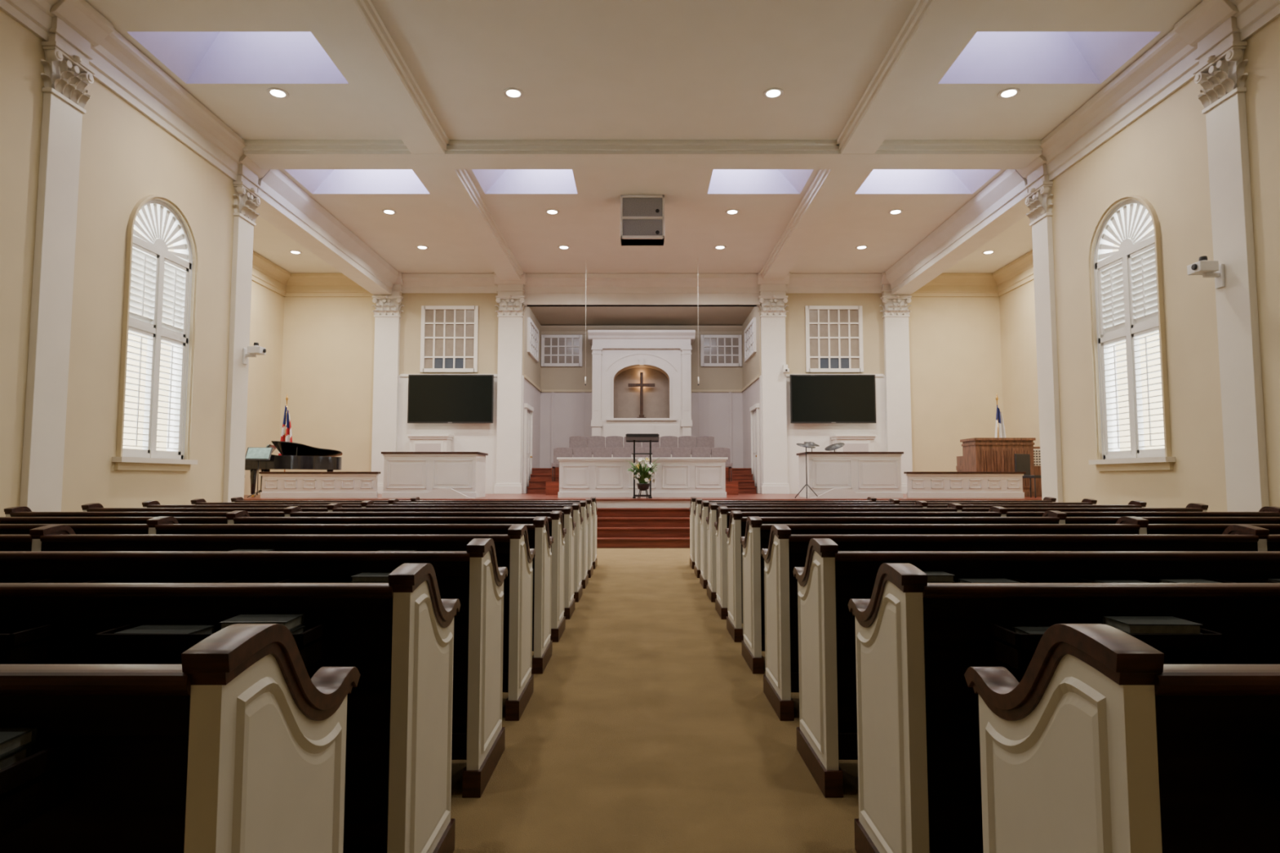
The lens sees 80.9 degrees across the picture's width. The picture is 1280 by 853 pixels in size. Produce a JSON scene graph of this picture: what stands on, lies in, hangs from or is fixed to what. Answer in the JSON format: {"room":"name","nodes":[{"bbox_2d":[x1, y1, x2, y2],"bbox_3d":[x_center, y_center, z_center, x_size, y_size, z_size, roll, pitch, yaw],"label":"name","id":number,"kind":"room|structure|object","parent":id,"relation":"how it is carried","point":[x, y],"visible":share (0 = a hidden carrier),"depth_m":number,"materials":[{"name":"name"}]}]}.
{"room":"house of worship","nodes":[
{"label":"house of worship","id":0,"kind":"room"},
{"bbox_2d":[0,8,284,516],"bbox_3d":[-8.450,-1.631,8.486,3.000,6.950,24.700,0,-4,0],"label":"wall","id":1,"kind":"structure","parent":0,"point":[126,157],"depth_m":9.86,"materials":[{"name":"beige paint"}]},
{"bbox_2d":[19,0,114,511],"bbox_3d":[-6.777,-1.601,8.835,0.355,6.940,0.745,0,-4,0],"label":"pilaster","id":2,"kind":"object","parent":1,"relation":"attached to","point":[77,25],"visible":0.91,"depth_m":8.80,"materials":[{"name":"beige paint"}]},
{"bbox_2d":[0,0,259,188],"bbox_3d":[-6.800,-5.058,4.959,0.300,0.590,17.180,0,-4,0],"label":"crown molding","id":3,"kind":"structure","parent":1,"relation":"attached to","point":[121,67],"depth_m":10.49,"materials":[{"name":"beige paint"}]},
{"bbox_2d":[111,194,199,471],"bbox_3d":[-6.950,-1.358,10.863,0.260,3.980,1.700,0,-4,0],"label":"window","id":4,"kind":"structure","parent":1,"relation":"in","point":[148,253],"depth_m":10.86,"materials":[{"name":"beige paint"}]},
{"bbox_2d":[222,154,270,502],"bbox_3d":[-6.777,-1.312,12.935,0.355,6.940,0.745,0,-4,0],"label":"pilaster","id":5,"kind":"object","parent":1,"relation":"attached to","point":[246,197],"visible":0.88,"depth_m":12.87,"materials":[{"name":"beige paint"}]},
{"bbox_2d":[242,342,266,364],"bbox_3d":[-6.685,-1.266,13.021,0.350,0.380,0.220,0,-4,0],"label":"camera","id":6,"kind":"object","parent":5,"relation":"attached to","point":[255,350],"visible":1,"depth_m":12.97,"materials":[{"name":"white paint"}]},
{"bbox_2d":[251,251,373,297],"bbox_3d":[-8.675,-4.187,17.288,2.550,0.590,7.500,0,-4,0],"label":"trim","id":7,"kind":"structure","parent":1,"relation":"attached to","point":[265,273],"depth_m":20.84,"materials":[{"name":"beige paint"}]},
{"bbox_2d":[278,293,1003,493],"bbox_3d":[0.050,-0.754,20.905,20.000,6.950,0.200,0,-4,0],"label":"wall","id":8,"kind":"structure","parent":0,"point":[328,343],"depth_m":20.88,"materials":[{"name":"beige paint"}]},
{"bbox_2d":[371,271,404,493],"bbox_3d":[-7.020,-1.199,20.636,0.905,6.080,0.400,0,-4,0],"label":"pilaster","id":9,"kind":"object","parent":8,"relation":"attached to","point":[387,316],"visible":0.83,"depth_m":20.71,"materials":[{"name":"white paint"}]},
{"bbox_2d":[420,306,478,372],"bbox_3d":[-5.300,-2.434,20.888,1.580,1.860,0.070,0,-4,0],"label":"window","id":10,"kind":"structure","parent":8,"relation":"in","point":[449,335],"depth_m":20.89,"materials":[{"name":"white paint"}]},
{"bbox_2d":[407,374,493,423],"bbox_3d":[-5.200,-0.753,20.701,2.340,1.340,0.207,0,-4,0],"label":"television","id":11,"kind":"object","parent":8,"relation":"attached to","point":[432,398],"visible":1,"depth_m":20.60,"materials":[{"name":"black metal"}]},
{"bbox_2d":[493,271,527,493],"bbox_3d":[-3.600,-1.199,20.636,0.905,6.080,0.400,0,-4,0],"label":"pilaster","id":12,"kind":"object","parent":8,"relation":"attached to","point":[510,298],"visible":1,"depth_m":20.69,"materials":[{"name":"white paint"}]},
{"bbox_2d":[400,273,882,306],"bbox_3d":[0.050,-3.811,20.991,14.900,0.820,0.460,0,-4,0],"label":"trim header","id":13,"kind":"object","parent":8,"relation":"attached to","point":[412,282],"visible":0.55,"depth_m":20.95,"materials":[{"name":"white paint"}]},
{"bbox_2d":[400,373,883,376],"bbox_3d":[0.050,-1.421,20.834,13.400,0.070,0.035,0,-4,0],"label":"chair rail","id":14,"kind":"object","parent":8,"relation":"attached to","point":[401,375],"visible":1,"depth_m":20.82,"materials":[{"name":"white paint"}]},
{"bbox_2d":[756,271,790,493],"bbox_3d":[3.700,-1.199,20.636,0.905,6.080,0.400,0,-4,0],"label":"pilaster","id":15,"kind":"object","parent":8,"relation":"attached to","point":[772,298],"visible":0.99,"depth_m":20.70,"materials":[{"name":"white paint"}]},
{"bbox_2d":[789,374,875,423],"bbox_3d":[5.300,-0.753,20.701,2.340,1.340,0.207,0,-4,0],"label":"television","id":16,"kind":"object","parent":8,"relation":"attached to","point":[814,398],"visible":1,"depth_m":20.60,"materials":[{"name":"black metal"}]},
{"bbox_2d":[804,306,863,372],"bbox_3d":[5.400,-2.434,20.888,1.580,1.860,0.070,0,-4,0],"label":"window","id":17,"kind":"structure","parent":8,"relation":"in","point":[833,334],"depth_m":20.89,"materials":[{"name":"white paint"}]},
{"bbox_2d":[879,271,912,493],"bbox_3d":[7.120,-1.199,20.636,0.905,6.080,0.400,0,-4,0],"label":"pilaster","id":18,"kind":"object","parent":8,"relation":"attached to","point":[895,316],"visible":0.86,"depth_m":20.72,"materials":[{"name":"white paint"}]},
{"bbox_2d":[539,334,742,467],"bbox_3d":[0.050,-0.178,24.453,6.600,6.300,0.040,0,-4,0],"label":"wall","id":19,"kind":"structure","parent":0,"point":[566,402],"depth_m":24.51,"materials":[{"name":"paint"}]},
{"bbox_2d":[541,334,582,366],"bbox_3d":[-2.560,-2.484,24.591,1.340,1.040,0.070,0,-4,0],"label":"window","id":20,"kind":"structure","parent":19,"relation":"in","point":[557,350],"depth_m":24.59,"materials":[{"name":"white paint"}]},
{"bbox_2d":[700,334,742,366],"bbox_3d":[2.660,-2.484,24.591,1.340,1.040,0.070,0,-4,0],"label":"window","id":21,"kind":"structure","parent":19,"relation":"in","point":[716,350],"depth_m":24.59,"materials":[{"name":"white paint"}]},
{"bbox_2d":[522,306,760,493],"bbox_3d":[0.050,-0.299,22.728,6.600,6.300,3.500,0,-4,0],"label":"wall","id":22,"kind":"structure","parent":0,"point":[750,369],"depth_m":23.08,"materials":[{"name":"paint"}]},
{"bbox_2d":[523,403,533,493],"bbox_3d":[-3.205,0.654,21.608,0.090,2.520,1.280,0,-4,0],"label":"door","id":23,"kind":"structure","parent":22,"relation":"in","point":[528,418],"depth_m":21.44,"materials":[{"name":"white paint"}]},
{"bbox_2d":[527,317,538,362],"bbox_3d":[-3.215,-2.587,22.639,0.070,1.010,1.960,0,-4,0],"label":"window","id":24,"kind":"structure","parent":22,"relation":"in","point":[532,331],"depth_m":22.44,"materials":[{"name":"white paint"}]},
{"bbox_2d":[744,317,755,362],"bbox_3d":[3.315,-2.587,22.639,0.070,1.010,1.960,0,-4,0],"label":"window","id":25,"kind":"structure","parent":22,"relation":"in","point":[750,331],"depth_m":22.44,"materials":[{"name":"white paint"}]},
{"bbox_2d":[749,403,759,493],"bbox_3d":[3.305,0.654,21.608,0.090,2.520,1.280,0,-4,0],"label":"door","id":26,"kind":"structure","parent":22,"relation":"in","point":[755,439],"depth_m":21.48,"materials":[{"name":"white paint"}]},
{"bbox_2d":[529,306,754,334],"bbox_3d":[0.050,-3.292,22.939,6.600,0.300,3.500,0,-4,0],"label":"ceiling","id":27,"kind":"structure","parent":0,"point":[553,320],"depth_m":23.64,"materials":[{"name":"paint"}]},
{"bbox_2d":[84,0,1203,273],"bbox_3d":[0.050,-5.098,8.731,20.000,0.001,24.700,0,-4,0],"label":"ceiling","id":28,"kind":"structure","parent":0,"point":[584,69],"depth_m":11.45,"materials":[{"name":"paint"}]},
{"bbox_2d":[127,31,348,83],"bbox_3d":[-5.375,-5.592,10.249,2.350,1.200,1.260,0,-4,0],"label":"skylight","id":29,"kind":"object","parent":28,"relation":"attached to","point":[194,57],"visible":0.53,"depth_m":10.84,"materials":[{"name":"paint"}]},
{"bbox_2d":[255,168,398,295],"bbox_3d":[-7.140,-4.195,17.289,1.000,0.586,7.500,0,-4,0],"label":"ceiling beam","id":30,"kind":"structure","parent":28,"relation":"attached to","point":[284,205],"depth_m":16.19,"materials":[{"name":"paint"}]},
{"bbox_2d":[284,168,429,193],"bbox_3d":[-5.375,-5.122,14.422,2.350,0.850,1.250,0,-4,0],"label":"skylight","id":31,"kind":"object","parent":28,"relation":"attached to","point":[315,180],"visible":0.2,"depth_m":15.02,"materials":[{"name":"paint"}]},
{"bbox_2d":[303,0,523,279],"bbox_3d":[-3.585,-4.996,8.724,0.750,0.196,24.700,0,-4,0],"label":"ceiling beam","id":32,"kind":"structure","parent":28,"relation":"attached to","point":[355,27],"depth_m":11.10,"materials":[{"name":"paint"}]},
{"bbox_2d":[471,168,577,193],"bbox_3d":[-2.175,-5.122,14.422,1.850,0.850,1.250,0,-4,0],"label":"skylight","id":33,"kind":"object","parent":28,"relation":"attached to","point":[491,180],"visible":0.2,"depth_m":15.02,"materials":[{"name":"paint"}]},
{"bbox_2d":[620,195,664,245],"bbox_3d":[0.050,-4.185,15.263,0.880,0.880,0.500,0,-4,0],"label":"loudspeaker","id":34,"kind":"object","parent":28,"relation":"hanging from","point":[642,216],"depth_m":15.04,"materials":[{"name":"plastic"}]},
{"bbox_2d":[243,140,1043,168],"bbox_3d":[0.050,-4.689,13.028,13.500,0.201,0.810,0,-4,0],"label":"ceiling beam","id":35,"kind":"structure","parent":28,"relation":"attached to","point":[267,154],"depth_m":12.77,"materials":[{"name":"paint"}]},
{"bbox_2d":[707,168,813,193],"bbox_3d":[2.275,-5.122,14.422,1.850,0.850,1.250,0,-4,0],"label":"skylight","id":36,"kind":"object","parent":28,"relation":"attached to","point":[722,180],"visible":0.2,"depth_m":15.02,"materials":[{"name":"paint"}]},
{"bbox_2d":[760,0,985,279],"bbox_3d":[3.685,-4.996,8.724,0.750,0.196,24.700,0,-4,0],"label":"ceiling beam","id":37,"kind":"structure","parent":28,"relation":"attached to","point":[932,27],"depth_m":11.10,"materials":[{"name":"paint"}]},
{"bbox_2d":[855,168,1000,193],"bbox_3d":[5.475,-5.122,14.422,2.350,0.850,1.250,0,-4,0],"label":"skylight","id":38,"kind":"object","parent":28,"relation":"attached to","point":[879,180],"visible":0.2,"depth_m":15.02,"materials":[{"name":"paint"}]},
{"bbox_2d":[884,168,1030,295],"bbox_3d":[7.240,-4.195,17.289,1.000,0.586,7.500,0,-4,0],"label":"ceiling beam","id":39,"kind":"structure","parent":28,"relation":"attached to","point":[1001,204],"depth_m":16.19,"materials":[{"name":"paint"}]},
{"bbox_2d":[938,31,1160,83],"bbox_3d":[5.475,-5.592,10.249,2.350,1.200,1.260,0,-4,0],"label":"skylight","id":40,"kind":"object","parent":28,"relation":"attached to","point":[988,57],"visible":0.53,"depth_m":10.84,"materials":[{"name":"paint"}]},
{"bbox_2d":[450,547,858,852],"bbox_3d":[0.050,1.688,5.445,20.000,0.100,19.100,0,-4,0],"label":"floor","id":41,"kind":"structure","parent":0,"point":[646,728],"depth_m":3.49,"materials":[{"name":"beige carpet"}]},
{"bbox_2d":[0,623,359,852],"bbox_3d":[-3.195,0.844,1.320,5.134,1.002,0.693,0,-4,0],"label":"pew","id":42,"kind":"object","parent":41,"relation":"on","point":[233,747],"visible":1,"depth_m":1.15,"materials":[{"name":"brown wood"}]},
{"bbox_2d":[0,563,460,852],"bbox_3d":[-3.195,0.911,2.263,5.134,1.002,0.693,0,-4,0],"label":"pew","id":43,"kind":"object","parent":41,"relation":"on","point":[398,633],"visible":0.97,"depth_m":2.09,"materials":[{"name":"brown wood"}]},
{"bbox_2d":[0,538,507,798],"bbox_3d":[-3.195,0.977,3.205,5.134,1.002,0.693,0,-4,0],"label":"pew","id":44,"kind":"object","parent":41,"relation":"on","point":[473,576],"visible":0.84,"depth_m":3.03,"materials":[{"name":"brown wood"}]},
{"bbox_2d":[0,524,535,720],"bbox_3d":[-3.195,1.044,4.148,5.134,1.002,0.693,0,-4,0],"label":"pew","id":45,"kind":"object","parent":41,"relation":"on","point":[513,551],"visible":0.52,"depth_m":3.98,"materials":[{"name":"brown wood"}]},
{"bbox_2d":[0,516,553,674],"bbox_3d":[-3.195,1.111,5.091,5.134,1.002,0.693,0,-4,0],"label":"pew","id":46,"kind":"object","parent":41,"relation":"on","point":[540,540],"visible":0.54,"depth_m":4.92,"materials":[{"name":"brown wood"}]},
{"bbox_2d":[0,511,566,642],"bbox_3d":[-3.195,1.177,6.033,5.134,1.002,0.693,0,-4,0],"label":"pew","id":47,"kind":"object","parent":41,"relation":"on","point":[556,529],"visible":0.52,"depth_m":5.86,"materials":[{"name":"brown wood"}]},
{"bbox_2d":[4,506,575,619],"bbox_3d":[-3.195,1.244,6.976,5.134,1.002,0.693,0,-4,0],"label":"pew","id":48,"kind":"object","parent":41,"relation":"on","point":[569,524],"visible":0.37,"depth_m":6.80,"materials":[{"name":"brown wood"}]},
{"bbox_2d":[81,503,582,602],"bbox_3d":[-3.195,1.310,7.919,5.134,1.002,0.693,0,-4,0],"label":"pew","id":49,"kind":"object","parent":41,"relation":"on","point":[577,517],"visible":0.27,"depth_m":7.74,"materials":[{"name":"brown wood"}]},
{"bbox_2d":[142,500,588,588],"bbox_3d":[-3.195,1.377,8.861,5.134,1.002,0.693,0,-4,0],"label":"pew","id":50,"kind":"object","parent":41,"relation":"on","point":[151,504],"visible":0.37,"depth_m":8.68,"materials":[{"name":"brown wood"}]},
{"bbox_2d":[191,498,593,577],"bbox_3d":[-3.195,1.444,9.804,5.134,1.002,0.693,0,-4,0],"label":"pew","id":51,"kind":"object","parent":41,"relation":"on","point":[196,501],"visible":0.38,"depth_m":9.62,"materials":[{"name":"brown wood"}]},
{"bbox_2d":[231,497,597,568],"bbox_3d":[-3.195,1.510,10.747,5.134,1.002,0.693,0,-4,0],"label":"pew","id":52,"kind":"object","parent":41,"relation":"on","point":[234,499],"visible":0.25,"depth_m":10.57,"materials":[{"name":"brown wood"}]},
{"bbox_2d":[244,493,1042,507],"bbox_3d":[0.050,2.076,17.755,19.980,0.860,5.675,0,-4,0],"label":"stage platform","id":53,"kind":"object","parent":41,"relation":"on","point":[601,502],"visible":0.04,"depth_m":14.98,"materials":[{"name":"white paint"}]},
{"bbox_2d":[244,447,273,497],"bbox_3d":[-8.300,0.995,16.321,0.520,1.090,0.443,1,-4,-9],"label":"music stand","id":54,"kind":"object","parent":53,"relation":"on","point":[258,454],"visible":0.87,"depth_m":16.32,"materials":[{"name":"black metal"}]},
{"bbox_2d":[278,394,292,471],"bbox_3d":[-8.895,0.444,18.916,0.390,2.560,0.320,0,-4,0],"label":"flag","id":55,"kind":"object","parent":53,"relation":"on","point":[286,435],"visible":0.6,"depth_m":18.91,"materials":[{"name":"multicoloured fabric"}]},
{"bbox_2d":[244,440,342,497],"bbox_3d":[-8.103,1.002,17.554,2.043,1.254,1.526,1,-4,-14],"label":"grand piano","id":56,"kind":"object","parent":53,"relation":"on","point":[295,456],"visible":0.84,"depth_m":17.31,"materials":[{"name":"black paint"}]},
{"bbox_2d":[258,471,381,497],"bbox_3d":[-6.775,1.235,15.893,2.510,0.555,0.180,0,-4,0],"label":"half wall","id":57,"kind":"structure","parent":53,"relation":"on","point":[274,484],"depth_m":15.85,"materials":[{"name":"white paint"}]},
{"bbox_2d":[406,434,453,451],"bbox_3d":[-5.700,1.029,20.388,1.120,1.600,0.560,0,-4,0],"label":"cabinet","id":58,"kind":"object","parent":53,"relation":"on","point":[418,442],"visible":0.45,"depth_m":20.19,"materials":[{"name":"paint"}]},
{"bbox_2d":[381,451,488,497],"bbox_3d":[-4.445,1.057,16.351,2.050,0.975,1.070,0,-4,0],"label":"half wall","id":59,"kind":"structure","parent":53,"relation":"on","point":[406,474],"depth_m":15.86,"materials":[{"name":"white paint"}]},
{"bbox_2d":[419,488,475,498],"bbox_3d":[-3.985,1.377,15.527,1.170,0.220,0.070,0,-4,0],"label":"skirt","id":60,"kind":"object","parent":53,"relation":"on","point":[439,493],"visible":0.9,"depth_m":15.49,"materials":[{"name":"white paint"}]},
{"bbox_2d":[527,467,551,493],"bbox_3d":[-2.780,1.608,22.352,0.740,0.722,2.780,0,-4,0],"label":"steps","id":61,"kind":"structure","parent":53,"relation":"on","point":[540,476],"depth_m":21.57,"materials":[{"name":"wood"}]},
{"bbox_2d":[556,457,728,497],"bbox_3d":[0.050,1.144,16.796,3.700,0.865,1.170,0,-4,0],"label":"half wall","id":62,"kind":"structure","parent":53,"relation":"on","point":[579,477],"depth_m":16.25,"materials":[{"name":"white paint"}]},
{"bbox_2d":[625,433,659,498],"bbox_3d":[0.050,0.835,15.800,0.700,1.340,0.500,0,-4,0],"label":"lectern","id":63,"kind":"object","parent":53,"relation":"on","point":[630,437],"visible":0.86,"depth_m":15.77,"materials":[{"name":"black metal"}]},
{"bbox_2d":[626,457,659,498],"bbox_3d":[0.056,1.047,15.326,0.700,0.848,0.710,0,-4,0],"label":"flower arrangement","id":64,"kind":"object","parent":53,"relation":"on","point":[643,474],"visible":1,"depth_m":15.23,"materials":[{"name":"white plant"}]},
{"bbox_2d":[732,467,756,493],"bbox_3d":[2.880,1.608,22.352,0.740,0.722,2.780,0,-4,0],"label":"steps","id":65,"kind":"structure","parent":53,"relation":"on","point":[744,477],"depth_m":21.57,"materials":[{"name":"wood"}]},
{"bbox_2d":[808,488,866,498],"bbox_3d":[4.085,1.377,15.527,1.170,0.220,0.070,0,-4,0],"label":"skirt","id":66,"kind":"object","parent":53,"relation":"on","point":[837,493],"visible":1,"depth_m":15.49,"materials":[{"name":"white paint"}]},
{"bbox_2d":[795,451,903,497],"bbox_3d":[4.545,1.057,16.351,2.050,0.975,1.070,0,-4,0],"label":"half wall","id":67,"kind":"structure","parent":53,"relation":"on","point":[877,474],"depth_m":15.86,"materials":[{"name":"white paint"}]},
{"bbox_2d":[830,434,876,451],"bbox_3d":[5.800,1.029,20.388,1.120,1.600,0.560,0,-4,0],"label":"cabinet","id":68,"kind":"object","parent":53,"relation":"on","point":[853,442],"visible":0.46,"depth_m":20.19,"materials":[{"name":"paint"}]},
{"bbox_2d":[903,471,1026,497],"bbox_3d":[6.875,1.235,15.893,2.510,0.555,0.180,0,-4,0],"label":"half wall","id":69,"kind":"structure","parent":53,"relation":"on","point":[919,484],"depth_m":15.85,"materials":[{"name":"white paint"}]},
{"bbox_2d":[955,437,1037,497],"bbox_3d":[8.330,0.966,17.656,1.400,1.340,1.140,0,-4,0],"label":"organ console","id":70,"kind":"object","parent":53,"relation":"on","point":[979,454],"visible":0.7,"depth_m":17.14,"materials":[{"name":"brown wood"}]},
{"bbox_2d":[995,395,1005,437],"bbox_3d":[9.065,0.444,18.916,0.390,2.560,0.320,0,-4,0],"label":"flag","id":71,"kind":"object","parent":53,"relation":"on","point":[1000,432],"visible":0.54,"depth_m":18.92,"materials":[{"name":"white fabric"}]},
{"bbox_2d":[1014,453,1041,497],"bbox_3d":[8.495,1.064,16.274,0.480,0.950,0.460,2,-5,-29],"label":"chair","id":72,"kind":"object","parent":53,"relation":"on","point":[1022,461],"visible":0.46,"depth_m":16.42,"materials":[{"name":"wood"}]},
{"bbox_2d":[1033,446,1041,496],"bbox_3d":[9.250,1.055,17.559,0.400,1.150,0.420,0,-4,0],"label":"base cabinet","id":73,"kind":"object","parent":53,"relation":"on","point":[1037,456],"visible":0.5,"depth_m":17.37,"materials":[{"name":"brown wood"}]},
{"bbox_2d":[596,507,690,547],"bbox_3d":[0.050,1.920,14.320,5.440,0.688,1.180,0,-4,0],"label":"steps","id":74,"kind":"structure","parent":41,"relation":"on","point":[616,527],"depth_m":14.16,"materials":[{"name":"brown wood"}]},
{"bbox_2d":[688,497,1056,568],"bbox_3d":[3.295,1.510,10.747,5.134,1.002,0.693,0,-4,0],"label":"pew","id":75,"kind":"object","parent":41,"relation":"on","point":[692,563],"visible":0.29,"depth_m":10.57,"materials":[{"name":"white wood"}]},
{"bbox_2d":[693,498,1097,577],"bbox_3d":[3.295,1.444,9.804,5.134,1.002,0.693,0,-4,0],"label":"pew","id":76,"kind":"object","parent":41,"relation":"on","point":[697,511],"visible":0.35,"depth_m":9.62,"materials":[{"name":"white wood"}]},
{"bbox_2d":[699,500,1146,588],"bbox_3d":[3.295,1.377,8.861,5.134,1.002,0.693,0,-4,0],"label":"pew","id":77,"kind":"object","parent":41,"relation":"on","point":[704,504],"visible":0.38,"depth_m":8.68,"materials":[{"name":"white wood"}]},
{"bbox_2d":[706,503,1208,602],"bbox_3d":[3.295,1.310,7.919,5.134,1.002,0.693,0,-4,0],"label":"pew","id":78,"kind":"object","parent":41,"relation":"on","point":[712,517],"visible":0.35,"depth_m":7.74,"materials":[{"name":"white wood"}]},
{"bbox_2d":[714,506,1279,619],"bbox_3d":[3.295,1.244,6.976,5.134,1.002,0.693,0,-4,0],"label":"pew","id":79,"kind":"object","parent":41,"relation":"on","point":[722,523],"visible":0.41,"depth_m":6.80,"materials":[{"name":"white wood"}]},
{"bbox_2d":[725,511,1279,642],"bbox_3d":[3.295,1.177,6.033,5.134,1.002,0.693,0,-4,0],"label":"pew","id":80,"kind":"object","parent":41,"relation":"on","point":[737,523],"visible":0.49,"depth_m":5.86,"materials":[{"name":"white wood"}]},
{"bbox_2d":[740,516,1279,674],"bbox_3d":[3.295,1.111,5.091,5.134,1.002,0.693,0,-4,0],"label":"pew","id":81,"kind":"object","parent":41,"relation":"on","point":[757,537],"visible":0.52,"depth_m":4.92,"materials":[{"name":"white wood"}]},
{"bbox_2d":[760,524,1279,720],"bbox_3d":[3.295,1.044,4.148,5.134,1.002,0.693,0,-4,0],"label":"pew","id":82,"kind":"object","parent":41,"relation":"on","point":[785,552],"visible":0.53,"depth_m":3.98,"materials":[{"name":"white wood"}]},
{"bbox_2d":[792,538,1279,798],"bbox_3d":[3.295,0.977,3.205,5.134,1.002,0.693,0,-4,0],"label":"pew","id":83,"kind":"object","parent":41,"relation":"on","point":[830,577],"visible":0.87,"depth_m":3.03,"materials":[{"name":"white wood"}]},
{"bbox_2d":[848,563,1279,852],"bbox_3d":[3.295,0.911,2.263,5.134,1.002,0.693,0,-4,0],"label":"pew","id":84,"kind":"object","parent":41,"relation":"on","point":[917,640],"visible":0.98,"depth_m":2.09,"materials":[{"name":"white wood"}]},
{"bbox_2d":[964,623,1279,852],"bbox_3d":[3.295,0.844,1.320,5.134,1.002,0.693,0,-4,0],"label":"pew","id":85,"kind":"object","parent":41,"relation":"on","point":[1101,745],"visible":1,"depth_m":1.16,"materials":[{"name":"brown wood"}]},
{"bbox_2d":[999,15,1279,511],"bbox_3d":[8.550,-1.631,8.486,3.000,6.950,24.700,0,-4,0],"label":"wall","id":86,"kind":"structure","parent":0,"point":[1161,157],"depth_m":9.97,"materials":[{"name":"beige paint"}]},
{"bbox_2d":[910,249,1033,297],"bbox_3d":[8.775,-4.187,17.288,2.550,0.590,7.500,0,-4,0],"label":"trim","id":87,"kind":"structure","parent":86,"relation":"attached to","point":[1020,272],"depth_m":20.84,"materials":[{"name":"beige paint"}]},
{"bbox_2d":[1015,154,1062,502],"bbox_3d":[6.877,-1.312,12.935,0.355,6.940,0.745,0,-4,0],"label":"pilaster","id":88,"kind":"object","parent":86,"relation":"attached to","point":[1038,197],"visible":0.89,"depth_m":12.89,"materials":[{"name":"beige paint"}]},
{"bbox_2d":[1087,194,1175,471],"bbox_3d":[7.050,-1.358,10.863,0.260,3.980,1.700,0,-4,0],"label":"window","id":89,"kind":"structure","parent":86,"relation":"in","point":[1130,297],"depth_m":10.85,"materials":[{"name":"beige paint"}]},
{"bbox_2d":[1025,0,1279,181],"bbox_3d":[6.900,-5.058,4.959,0.300,0.590,17.180,0,-4,0],"label":"crown molding","id":90,"kind":"structure","parent":86,"relation":"attached to","point":[1169,64],"depth_m":10.51,"materials":[{"name":"beige paint"}]},
{"bbox_2d":[1173,0,1269,511],"bbox_3d":[6.877,-1.601,8.835,0.355,6.940,0.745,0,-4,0],"label":"pilaster","id":91,"kind":"object","parent":86,"relation":"attached to","point":[1211,25],"visible":0.92,"depth_m":8.81,"materials":[{"name":"beige paint"}]},
{"bbox_2d":[1186,255,1224,288],"bbox_3d":[6.785,-1.850,9.003,0.350,0.380,0.220,0,-4,0],"label":"camera","id":92,"kind":"object","parent":91,"relation":"attached to","point":[1206,268],"visible":1,"depth_m":8.96,"materials":[{"name":"white paint"}]},
{"bbox_3d":[0.050,2.408,22.434,6.600,0.858,3.704,0,-4,0],"label":"floor","id":93,"kind":"structure","parent":0,"visible":0},
{"bbox_2d":[587,329,695,457],"bbox_3d":[0.050,-0.474,23.883,3.360,5.090,1.120,0,-4,0],"label":"surround","id":94,"kind":"object","parent":93,"relation":"on","point":[663,357],"visible":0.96,"depth_m":23.64,"materials":[{"name":"paint"}]},
{"bbox_2d":[627,372,654,417],"bbox_3d":[0.050,-0.985,24.029,0.860,1.510,0.200,0,-4,0],"label":"wooden cross","id":95,"kind":"object","parent":94,"relation":"on","point":[641,384],"visible":0.85,"depth_m":24.02,"materials":[{"name":"brown wood"}]},
{"bbox_2d":[545,466,737,494],"bbox_3d":[0.050,1.524,21.145,4.880,0.720,4.200,0,-4,0],"label":"choir riser","id":96,"kind":"object","parent":93,"relation":"on","point":[552,487],"visible":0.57,"depth_m":19.04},
{"bbox_2d":[551,447,572,481],"bbox_3d":[-2.050,0.993,19.754,0.500,0.900,0.530,0,-4,0],"label":"chair","id":97,"kind":"object","parent":96,"relation":"on","point":[559,452],"depth_m":19.97,"materials":[{"name":"fabric"}]},
{"bbox_2d":[568,435,586,454],"bbox_3d":[-1.752,0.702,21.028,0.500,0.900,0.530,0,-4,0],"label":"chair","id":98,"kind":"object","parent":96,"relation":"on","point":[575,442],"depth_m":21.24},
{"bbox_2d":[587,435,604,454],"bbox_3d":[-1.238,0.702,21.028,0.500,0.900,0.530,0,-4,0],"label":"chair","id":99,"kind":"object","parent":96,"relation":"on","point":[593,442],"depth_m":21.24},
{"bbox_2d":[592,447,612,457],"bbox_3d":[-1.000,0.993,19.754,0.500,0.900,0.530,0,-4,0],"label":"chair","id":100,"kind":"object","parent":96,"relation":"on","point":[599,452],"depth_m":19.97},
{"bbox_2d":[605,435,623,454],"bbox_3d":[-0.723,0.702,21.028,0.500,0.900,0.530,0,-4,0],"label":"chair","id":101,"kind":"object","parent":96,"relation":"on","point":[611,442],"depth_m":21.24,"materials":[{"name":"fabric"}]},
{"bbox_2d":[660,435,677,454],"bbox_3d":[0.822,0.702,21.028,0.500,0.900,0.530,0,-4,0],"label":"chair","id":102,"kind":"object","parent":96,"relation":"on","point":[668,442],"depth_m":21.24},
{"bbox_2d":[671,447,690,457],"bbox_3d":[1.100,0.993,19.754,0.500,0.900,0.530,0,-4,0],"label":"chair","id":103,"kind":"object","parent":96,"relation":"on","point":[677,452],"depth_m":19.97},
{"bbox_2d":[678,435,696,454],"bbox_3d":[1.338,0.702,21.028,0.500,0.900,0.530,0,-4,0],"label":"chair","id":104,"kind":"object","parent":96,"relation":"on","point":[688,442],"depth_m":21.24,"materials":[{"name":"fabric"}]},
{"bbox_2d":[696,435,714,454],"bbox_3d":[1.852,0.702,21.028,0.500,0.900,0.530,0,-4,0],"label":"chair","id":105,"kind":"object","parent":96,"relation":"on","point":[708,442],"depth_m":21.24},
{"bbox_2d":[711,447,732,481],"bbox_3d":[2.150,0.993,19.754,0.500,0.900,0.530,0,-4,0],"label":"chair","id":106,"kind":"object","parent":96,"relation":"on","point":[717,452],"depth_m":19.97,"materials":[{"name":"fabric"}]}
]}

